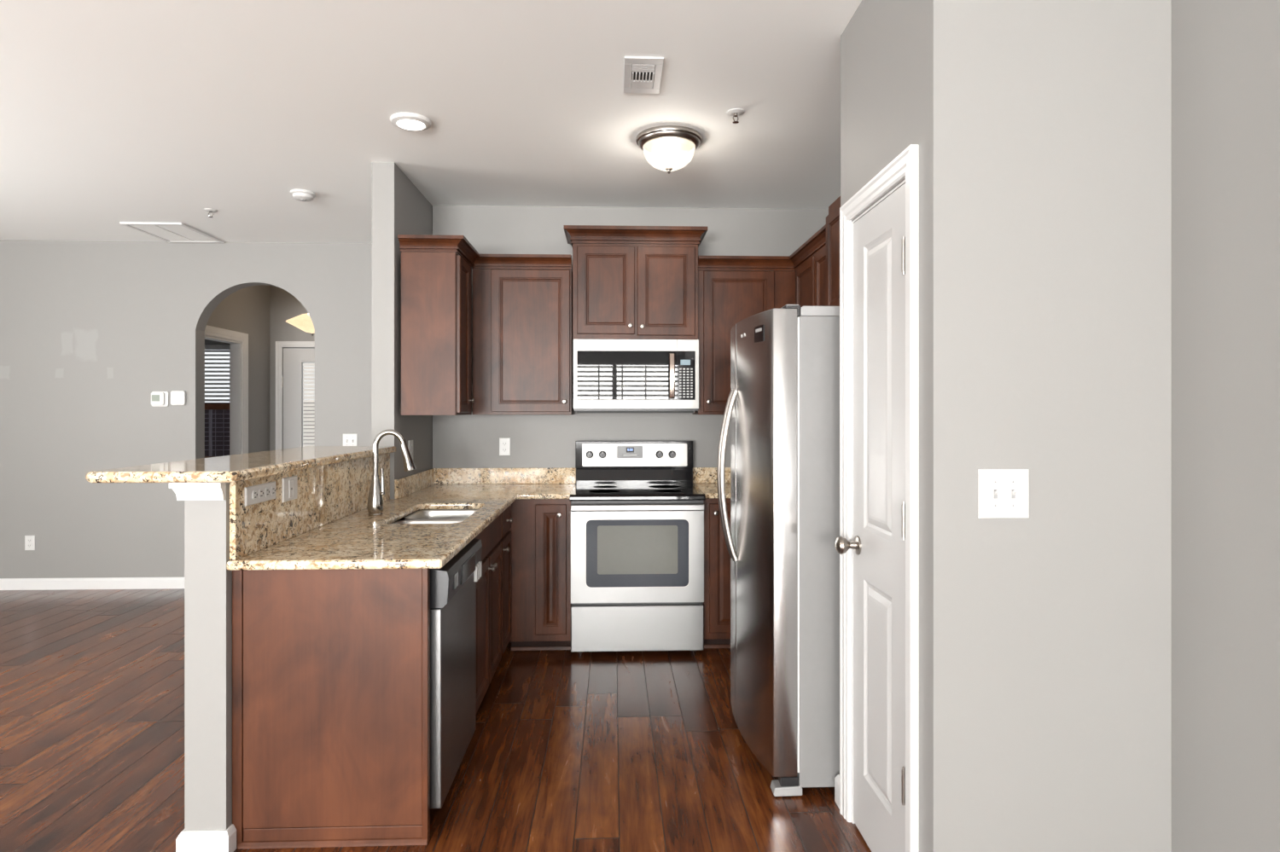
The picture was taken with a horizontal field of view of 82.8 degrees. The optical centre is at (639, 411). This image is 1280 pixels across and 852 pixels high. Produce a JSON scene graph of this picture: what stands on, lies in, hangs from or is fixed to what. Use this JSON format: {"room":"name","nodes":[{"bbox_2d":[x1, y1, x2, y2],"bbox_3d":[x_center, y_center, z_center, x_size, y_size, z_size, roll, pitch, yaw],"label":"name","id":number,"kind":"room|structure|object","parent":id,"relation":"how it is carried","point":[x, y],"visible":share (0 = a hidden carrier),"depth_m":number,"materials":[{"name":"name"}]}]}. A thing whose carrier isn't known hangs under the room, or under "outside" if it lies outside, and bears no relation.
{"room":"kitchen","nodes":[
{"label":"kitchen","id":0,"kind":"room"},
{"bbox_2d":[0,240,371,578],"bbox_3d":[-3.664,0.030,5.795,4.540,2.740,0.130,0,0,-2],"label":"wall","id":1,"kind":"structure","parent":0,"point":[90,329],"depth_m":5.71,"materials":[{"name":"grey paint"}]},
{"bbox_2d":[24,535,34,550],"bbox_3d":[-4.782,1.034,5.684,0.075,0.115,0.009,0,0,-2],"label":"power outlet","id":2,"kind":"object","parent":1,"relation":"attached to","point":[29,540],"visible":1,"depth_m":5.68,"materials":[{"name":"white plastic"}]},
{"bbox_2d":[0,577,184,590],"bbox_3d":[-4.662,1.356,5.685,2.296,0.088,0.016,0,0,-2],"label":"baseboard","id":3,"kind":"structure","parent":1,"relation":"attached to","point":[87,583],"depth_m":5.69,"materials":[{"name":"white paint"}]},
{"bbox_2d":[151,391,168,407],"bbox_3d":[-3.785,-0.095,5.712,0.128,0.120,0.027,0,0,-2],"label":"thermostat","id":4,"kind":"object","parent":1,"relation":"attached to","point":[158,398],"visible":1,"depth_m":5.70,"materials":[{"name":"white plastic"}]},
{"bbox_2d":[170,390,186,405],"bbox_3d":[-3.640,-0.103,5.719,0.110,0.114,0.024,0,0,-2],"label":"box","id":5,"kind":"object","parent":1,"relation":"attached to","point":[177,398],"visible":1,"depth_m":5.71,"materials":[{"name":"white plastic"}]},
{"bbox_2d":[343,434,357,446],"bbox_3d":[-2.309,0.238,5.771,0.115,0.115,0.017,0,0,-2],"label":"switch plate","id":6,"kind":"object","parent":1,"relation":"attached to","point":[348,439],"visible":0.94,"depth_m":5.77,"materials":[{"name":"white plastic"}]},
{"bbox_2d":[184,482,232,831],"bbox_3d":[-1.400,0.812,3.092,0.128,1.175,1.613,0,0,-2],"label":"wall","id":7,"kind":"structure","parent":0,"point":[207,579],"depth_m":2.29,"materials":[{"name":"grey paint"}]},
{"bbox_2d":[168,482,225,500],"bbox_3d":[-1.415,0.252,3.075,0.158,0.056,1.640,0,0,-2],"label":"trim","id":8,"kind":"structure","parent":7,"relation":"attached to","point":[184,491],"depth_m":2.27,"materials":[{"name":"white paint"}]},
{"bbox_2d":[175,824,236,851],"bbox_3d":[-1.399,1.361,3.083,0.161,0.078,1.626,0,0,-2],"label":"baseboard","id":9,"kind":"structure","parent":7,"relation":"attached to","point":[209,840],"depth_m":2.27,"materials":[{"name":"white paint"}]},
{"bbox_2d":[85,446,395,482],"bbox_3d":[-1.517,0.205,3.063,0.472,0.036,1.662,0,0,-2],"label":"bar","id":10,"kind":"object","parent":7,"relation":"on","point":[232,468],"visible":1,"depth_m":2.50,"materials":[{"name":"beige stone"}]},
{"bbox_2d":[229,453,389,559],"bbox_3d":[-1.325,0.348,3.103,0.020,0.250,1.595,0,0,-2],"label":"backsplash","id":11,"kind":"structure","parent":7,"relation":"attached to","point":[327,494],"depth_m":2.79,"materials":[{"name":"beige stone"}]},
{"bbox_2d":[244,481,275,506],"bbox_3d":[-1.286,0.278,2.452,0.009,0.062,0.207,0,0,-2],"label":"power outlet","id":12,"kind":"object","parent":11,"relation":"attached to","point":[264,492],"visible":1,"depth_m":2.44,"materials":[{"name":"white plastic"}]},
{"bbox_2d":[252,490,257,500],"bbox_3d":[-1.282,0.280,2.417,0.002,0.032,0.033,0,0,-2],"label":"socket","id":13,"kind":"object","parent":12,"relation":"attached to","point":[254,492],"depth_m":2.41,"materials":[{"name":"white plastic"}]},
{"bbox_2d":[258,488,263,499],"bbox_3d":[-1.284,0.280,2.460,0.002,0.032,0.033,0,0,-2],"label":"socket","id":14,"kind":"object","parent":12,"relation":"attached to","point":[260,491],"depth_m":2.46,"materials":[{"name":"white plastic"}]},
{"bbox_2d":[264,487,269,497],"bbox_3d":[-1.286,0.280,2.503,0.002,0.032,0.033,0,0,-2],"label":"socket","id":15,"kind":"object","parent":12,"relation":"attached to","point":[266,489],"depth_m":2.50,"materials":[{"name":"white plastic"}]},
{"bbox_2d":[270,486,275,495],"bbox_3d":[-1.287,0.280,2.546,0.002,0.032,0.033,0,0,-2],"label":"socket","id":16,"kind":"object","parent":12,"relation":"attached to","point":[272,488],"depth_m":2.54,"materials":[{"name":"white plastic"}]},
{"bbox_2d":[282,476,297,502],"bbox_3d":[-1.295,0.288,2.688,0.009,0.088,0.118,0,0,-2],"label":"switch plate","id":17,"kind":"object","parent":11,"relation":"attached to","point":[289,484],"visible":1,"depth_m":2.68,"materials":[{"name":"white plastic"}]},
{"bbox_2d":[206,285,269,453],"bbox_3d":[-3.815,0.030,6.645,0.100,2.740,1.580,0,0,-2],"label":"wall","id":18,"kind":"structure","parent":0,"point":[247,310],"depth_m":7.12,"materials":[{"name":"grey paint"}]},
{"bbox_2d":[204,335,241,455],"bbox_3d":[-3.809,0.373,6.486,0.100,2.054,0.758,0,0,-2],"label":"trim","id":19,"kind":"structure","parent":18,"relation":"attached to","point":[235,346],"depth_m":6.85,"materials":[{"name":"white paint"}]},
{"bbox_2d":[204,325,248,453],"bbox_3d":[-3.748,0.331,6.488,0.022,2.139,0.928,0,0,-2],"label":"trim","id":20,"kind":"structure","parent":18,"relation":"attached to","point":[209,331],"depth_m":6.88,"materials":[{"name":"white paint"}]},
{"bbox_2d":[204,285,314,450],"bbox_3d":[-4.465,0.030,7.472,6.020,2.740,0.120,0,0,-2],"label":"wall","id":21,"kind":"structure","parent":0,"point":[284,306],"depth_m":7.44,"materials":[{"name":"grey paint"}]},
{"bbox_2d":[204,344,229,458],"bbox_3d":[-4.649,-0.090,7.433,1.150,1.180,0.085,0,0,-2],"label":"window","id":22,"kind":"structure","parent":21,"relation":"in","point":[207,406],"depth_m":7.44,"materials":[{"name":"white paint"}]},
{"bbox_2d":[204,350,229,401],"bbox_3d":[-4.649,-0.363,7.432,1.030,0.527,0.033,0,0,-2],"label":"blind","id":23,"kind":"object","parent":22,"relation":"attached to","point":[206,355],"depth_m":7.44,"materials":[{"name":"white plastic"}]},
{"bbox_2d":[275,341,314,449],"bbox_3d":[-3.213,0.343,7.446,1.030,2.115,0.022,0,0,-2],"label":"trim","id":24,"kind":"structure","parent":21,"relation":"attached to","point":[279,345],"depth_m":7.42,"materials":[{"name":"white paint"}]},
{"bbox_2d":[281,348,314,448],"bbox_3d":[-3.220,0.372,7.478,0.911,2.035,0.060,0,0,-2],"label":"door","id":25,"kind":"structure","parent":21,"relation":"in","point":[293,382],"depth_m":7.45,"materials":[{"name":"white paint"}]},
{"bbox_2d":[302,363,314,447],"bbox_3d":[-3.215,-0.062,7.475,0.504,0.865,0.020,0,0,-2],"label":"blind","id":26,"kind":"object","parent":25,"relation":"attached to","point":[307,430],"depth_m":7.46,"materials":[{"name":"white plastic"}]},
{"bbox_2d":[371,162,432,500],"bbox_3d":[-1.418,0.030,4.857,0.120,2.740,1.910,0,0,-2],"label":"wall","id":27,"kind":"structure","parent":0,"point":[398,206],"depth_m":3.90,"materials":[{"name":"grey paint"}]},
{"bbox_2d":[408,440,413,459],"bbox_3d":[-1.330,0.228,4.216,0.009,0.118,0.085,0,0,-2],"label":"power outlet","id":28,"kind":"object","parent":27,"relation":"attached to","point":[410,442],"visible":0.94,"depth_m":4.21,"materials":[{"name":"white plastic"}]},
{"bbox_2d":[394,468,434,499],"bbox_3d":[-1.327,0.422,4.300,0.020,0.104,0.786,0,0,-2],"label":"backsplash","id":29,"kind":"structure","parent":27,"relation":"attached to","point":[404,486],"depth_m":4.20,"materials":[{"name":"beige stone"}]},
{"bbox_2d":[397,234,479,415],"bbox_3d":[-1.136,-0.463,4.160,0.352,0.970,0.512,0,0,-2],"label":"upper cabinet","id":30,"kind":"object","parent":27,"relation":"attached to","point":[436,288],"visible":1,"depth_m":3.96,"materials":[{"name":"brown wood"}]},
{"bbox_2d":[0,0,861,243],"bbox_3d":[-2.831,-1.390,0.797,8.800,0.100,13.700,0,0,-2],"label":"ceiling","id":31,"kind":"structure","parent":0,"point":[113,112],"depth_m":3.22,"materials":[{"name":"paint"}]},
{"bbox_2d":[119,221,224,243],"bbox_3d":[-3.480,-1.333,5.427,0.430,0.014,0.570,0,0,-2],"label":"ceiling vent","id":32,"kind":"object","parent":31,"relation":"in","point":[169,232],"visible":1,"depth_m":5.40,"materials":[{"name":"white metal"}]},
{"bbox_2d":[203,208,217,217],"bbox_3d":[-2.858,-1.315,4.829,0.080,0.050,0.080,0,0,-31],"label":"sprinkler","id":33,"kind":"object","parent":31,"relation":"attached to","point":[211,211],"visible":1,"depth_m":4.82,"materials":[{"name":"white metal"}]},
{"bbox_2d":[285,313,314,335],"bbox_3d":[-3.070,-1.023,6.793,0.448,0.634,0.448,0,0,-2],"label":"pendant light","id":34,"kind":"object","parent":31,"relation":"hanging from","point":[303,322],"visible":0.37,"depth_m":6.65,"materials":[{"name":"yellow glass"}]},
{"bbox_2d":[290,189,316,201],"bbox_3d":[-2.066,-1.315,4.448,0.146,0.048,0.146,0,0,-2],"label":"smoke detector","id":35,"kind":"object","parent":31,"relation":"attached to","point":[299,194],"visible":1,"depth_m":4.41,"materials":[{"name":"white plastic"}]},
{"bbox_2d":[389,112,431,131],"bbox_3d":[-1.054,-1.327,3.342,0.184,0.026,0.184,0,0,-2],"label":"recessed light","id":36,"kind":"object","parent":31,"relation":"in","point":[409,121],"visible":1,"depth_m":3.30,"materials":[{"name":"white plastic"}]},
{"bbox_2d":[622,56,663,93],"bbox_3d":[0.011,-1.335,2.890,0.150,0.010,0.304,0,0,-2],"label":"ceiling vent","id":37,"kind":"object","parent":31,"relation":"in","point":[639,78],"visible":1,"depth_m":2.88,"materials":[{"name":"grey paint"}]},
{"bbox_2d":[635,125,702,174],"bbox_3d":[0.142,-1.252,3.558,0.326,0.176,0.326,0,0,-2],"label":"ceiling light","id":38,"kind":"object","parent":31,"relation":"attached to","point":[668,148],"visible":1,"depth_m":3.46,"materials":[{"name":"white glass"}]},
{"bbox_2d":[727,108,744,123],"bbox_3d":[0.428,-1.315,3.245,0.080,0.050,0.080,0,0,-31],"label":"sprinkler","id":39,"kind":"object","parent":31,"relation":"attached to","point":[733,112],"visible":1,"depth_m":3.24,"materials":[{"name":"white metal"}]},
{"bbox_2d":[0,588,871,851],"bbox_3d":[-2.831,1.450,0.797,8.800,0.100,13.700,0,0,-2],"label":"floor","id":40,"kind":"structure","parent":0,"point":[567,751],"depth_m":2.94,"materials":[{"name":"brown wood"}]},
{"bbox_2d":[232,569,429,849],"bbox_3d":[-0.996,0.953,2.341,0.620,0.892,0.032,0,0,-2],"label":"end panel","id":41,"kind":"object","parent":40,"relation":"on","point":[330,668],"visible":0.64,"depth_m":2.33,"materials":[{"name":"brown wood"}]},
{"bbox_2d":[391,509,501,715],"bbox_3d":[-0.989,0.953,3.389,0.632,0.892,0.765,0,0,-2],"label":"base cabinet","id":42,"kind":"object","parent":40,"relation":"on","point":[488,588],"visible":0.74,"depth_m":3.39,"materials":[{"name":"brown wood"}]},
{"bbox_2d":[226,483,575,570],"bbox_3d":[-0.863,0.490,3.518,0.976,0.032,2.419,0,0,-2],"label":"countertop","id":43,"kind":"structure","parent":42,"relation":"on","point":[358,540],"depth_m":2.77,"materials":[{"name":"beige stone"}]},
{"bbox_2d":[366,429,415,516],"bbox_3d":[-1.132,0.278,3.305,0.216,0.390,0.071,0,0,-2],"label":"kitchen faucet","id":44,"kind":"object","parent":43,"relation":"on","point":[375,505],"visible":1,"depth_m":3.29,"materials":[{"name":"silver metal"}]},
{"bbox_2d":[392,509,478,523],"bbox_3d":[-0.947,0.595,3.393,0.349,0.177,0.684,0,0,-2],"label":"sink","id":45,"kind":"object","parent":43,"relation":"in","point":[431,516],"visible":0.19,"depth_m":3.70,"materials":[{"name":"silver metal"}]},
{"bbox_2d":[429,538,482,808],"bbox_3d":[-0.954,0.957,2.698,0.632,0.884,0.602,0,0,-2],"label":"dishwasher","id":46,"kind":"object","parent":40,"relation":"on","point":[451,586],"visible":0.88,"depth_m":2.54,"materials":[{"name":"silver metal"}]},
{"bbox_2d":[498,505,512,656],"bbox_3d":[-1.010,0.953,3.968,0.632,0.892,0.393,0,0,-2],"label":"base cabinet","id":47,"kind":"object","parent":40,"relation":"on","point":[507,520],"visible":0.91,"depth_m":3.95,"materials":[{"name":"brown wood"}]},
{"bbox_2d":[509,499,571,646],"bbox_3d":[-0.584,0.953,4.433,0.353,0.892,0.607,0,0,-2],"label":"base cabinet","id":48,"kind":"object","parent":40,"relation":"on","point":[540,529],"visible":0.87,"depth_m":4.18,"materials":[{"name":"brown wood"}]},
{"bbox_2d":[511,646,570,651],"bbox_3d":[-0.579,1.389,4.244,0.348,0.019,0.012,0,0,-2],"label":"trim","id":49,"kind":"structure","parent":40,"relation":"on","point":[513,648],"depth_m":4.24,"materials":[{"name":"brown wood"}]},
{"bbox_2d":[569,440,705,653],"bbox_3d":[-0.024,0.795,4.406,0.769,1.207,0.672,0,0,-2],"label":"range","id":50,"kind":"object","parent":40,"relation":"on","point":[637,509],"visible":1,"depth_m":4.12,"materials":[{"name":"silver metal"}]},
{"bbox_2d":[569,484,705,501],"bbox_3d":[-0.023,0.490,4.372,0.769,0.037,0.560,0,0,-2],"label":"cooktop","id":51,"kind":"object","parent":50,"relation":"in","point":[579,492],"depth_m":4.16,"materials":[{"name":"black glass"}]},
{"bbox_2d":[702,498,730,645],"bbox_3d":[0.808,0.953,4.484,0.900,0.892,0.607,0,0,-2],"label":"base cabinet","id":52,"kind":"object","parent":40,"relation":"on","point":[717,558],"visible":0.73,"depth_m":4.20,"materials":[{"name":"brown wood"}]},
{"bbox_2d":[692,482,730,499],"bbox_3d":[0.810,0.490,4.494,0.906,0.032,0.591,0,0,-2],"label":"countertop","id":53,"kind":"structure","parent":52,"relation":"on","point":[710,491],"depth_m":4.36,"materials":[{"name":"beige stone"}]},
{"bbox_2d":[704,644,730,648],"bbox_3d":[0.804,1.389,4.294,0.879,0.019,0.012,0,0,-2],"label":"trim","id":54,"kind":"structure","parent":40,"relation":"on","point":[722,646],"depth_m":4.28,"materials":[{"name":"brown wood"}]},
{"bbox_2d":[716,304,839,797],"bbox_3d":[0.798,0.506,3.088,0.935,1.786,0.910,0,0,-2],"label":"refrigerator","id":55,"kind":"object","parent":40,"relation":"on","point":[782,410],"visible":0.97,"depth_m":2.63,"materials":[{"name":"grey metal"}]},
{"bbox_2d":[755,327,762,332],"bbox_3d":[0.448,-0.306,2.741,0.001,0.012,0.059,0,0,-13],"label":"print","id":56,"kind":"object","parent":55,"relation":"on","point":[757,329],"depth_m":2.74,"materials":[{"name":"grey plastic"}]},
{"bbox_2d":[432,204,828,531],"bbox_3d":[-0.048,0.030,4.821,2.605,2.740,0.120,0,0,-2],"label":"wall","id":57,"kind":"structure","parent":0,"point":[465,441],"depth_m":4.75,"materials":[{"name":"grey paint"}]},
{"bbox_2d":[499,437,510,455],"bbox_3d":[-0.882,0.232,4.726,0.072,0.116,0.009,0,0,-2],"label":"power outlet","id":58,"kind":"object","parent":57,"relation":"attached to","point":[504,443],"visible":1,"depth_m":4.72,"materials":[{"name":"white plastic"}]},
{"bbox_2d":[434,467,575,484],"bbox_3d":[-0.886,0.422,4.720,0.933,0.104,0.020,0,0,-2],"label":"backsplash","id":59,"kind":"structure","parent":57,"relation":"attached to","point":[510,475],"depth_m":4.71,"materials":[{"name":"beige stone"}]},
{"bbox_2d":[472,254,574,414],"bbox_3d":[-0.725,-0.463,4.557,0.603,0.970,0.355,0,0,-2],"label":"upper cabinet","id":60,"kind":"object","parent":57,"relation":"attached to","point":[523,341],"visible":0.97,"depth_m":4.42,"materials":[{"name":"brown wood"}]},
{"bbox_2d":[563,225,707,339],"bbox_3d":[-0.032,-0.776,4.560,0.867,0.676,0.400,0,0,-2],"label":"upper cabinet","id":61,"kind":"object","parent":57,"relation":"attached to","point":[642,283],"visible":0.98,"depth_m":4.40,"materials":[{"name":"brown wood"}]},
{"bbox_2d":[573,339,698,413],"bbox_3d":[-0.028,-0.211,4.553,0.760,0.446,0.409,0,0,-2],"label":"microwave","id":62,"kind":"object","parent":61,"relation":"attached to","point":[610,375],"visible":1,"depth_m":4.39,"materials":[{"name":"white plastic"}]},
{"bbox_2d":[692,467,730,483],"bbox_3d":[0.799,0.422,4.782,0.906,0.104,0.020,0,0,-2],"label":"backsplash","id":63,"kind":"structure","parent":57,"relation":"attached to","point":[701,475],"depth_m":4.76,"materials":[{"name":"beige stone"}]},
{"bbox_2d":[692,256,795,414],"bbox_3d":[0.805,-0.463,4.613,0.908,0.970,0.355,0,0,-2],"label":"upper cabinet","id":64,"kind":"object","parent":57,"relation":"attached to","point":[730,291],"visible":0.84,"depth_m":4.46,"materials":[{"name":"brown wood"}]},
{"bbox_2d":[789,224,826,307],"bbox_3d":[1.106,-0.463,4.029,0.355,0.970,0.936,0,0,-2],"label":"upper cabinet","id":65,"kind":"object","parent":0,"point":[809,260],"visible":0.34,"depth_m":4.05,"materials":[{"name":"brown wood"}]},
{"bbox_2d":[826,196,840,306],"bbox_3d":[1.117,-0.715,3.105,0.398,0.570,0.900,0,0,-2],"label":"upper cabinet","id":66,"kind":"object","parent":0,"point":[833,218],"visible":0.18,"depth_m":3.43,"materials":[{"name":"brown wood"}]},
{"bbox_2d":[840,0,971,851],"bbox_3d":[0.780,0.030,2.215,0.100,2.740,0.750,0,0,-2],"label":"wall","id":67,"kind":"structure","parent":0,"point":[906,65],"depth_m":1.84,"materials":[{"name":"grey paint"}]},
{"bbox_2d":[834,774,839,808],"bbox_3d":[0.739,1.350,2.568,0.076,0.100,0.074,0,0,-2],"label":"baseboard","id":68,"kind":"structure","parent":67,"relation":"attached to","point":[837,778],"depth_m":2.58,"materials":[{"name":"white paint"}]},
{"bbox_2d":[834,183,905,851],"bbox_3d":[0.710,0.377,2.231,0.111,2.023,0.454,0,0,-2],"label":"door","id":69,"kind":"structure","parent":67,"relation":"in","point":[878,545],"depth_m":2.22,"materials":[{"name":"white paint"}]},
{"bbox_2d":[839,144,918,851],"bbox_3d":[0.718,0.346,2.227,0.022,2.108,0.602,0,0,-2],"label":"trim","id":70,"kind":"structure","parent":67,"relation":"attached to","point":[905,165],"depth_m":1.98,"materials":[{"name":"white paint"}]},
{"bbox_2d":[971,0,1171,851],"bbox_3d":[1.101,0.030,1.901,0.520,2.740,0.100,0,0,-2],"label":"wall","id":71,"kind":"structure","parent":0,"point":[1072,99],"depth_m":1.85,"materials":[{"name":"grey paint"}]},
{"bbox_2d":[977,469,1029,518],"bbox_3d":[0.924,0.210,1.836,0.130,0.125,0.017,0,0,-2],"label":"switch plate","id":72,"kind":"object","parent":71,"relation":"attached to","point":[1002,493],"visible":1,"depth_m":1.84,"materials":[{"name":"white plastic"}]},
{"bbox_2d":[1171,0,1279,851],"bbox_3d":[1.506,0.030,-0.405,0.120,2.740,10.680,0,0,-2],"label":"wall","id":73,"kind":"structure","parent":0,"point":[1225,54],"depth_m":1.70,"materials":[{"name":"grey paint"}]},
{"label":"outside","id":74,"kind":"structure","parent":0,"visible":0},
{"bbox_3d":[-3.393,1.560,10.733,12.000,0.280,6.300,0,0,-2],"label":"ground","id":75,"kind":"structure","parent":74,"visible":0},
{"bbox_2d":[204,402,314,456],"bbox_3d":[-5.213,0.650,8.491,3.000,1.500,0.150,0,0,-2],"label":"fence","id":76,"kind":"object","parent":75,"relation":"on","point":[222,425],"depth_m":8.43,"materials":[{"name":"black metal"}]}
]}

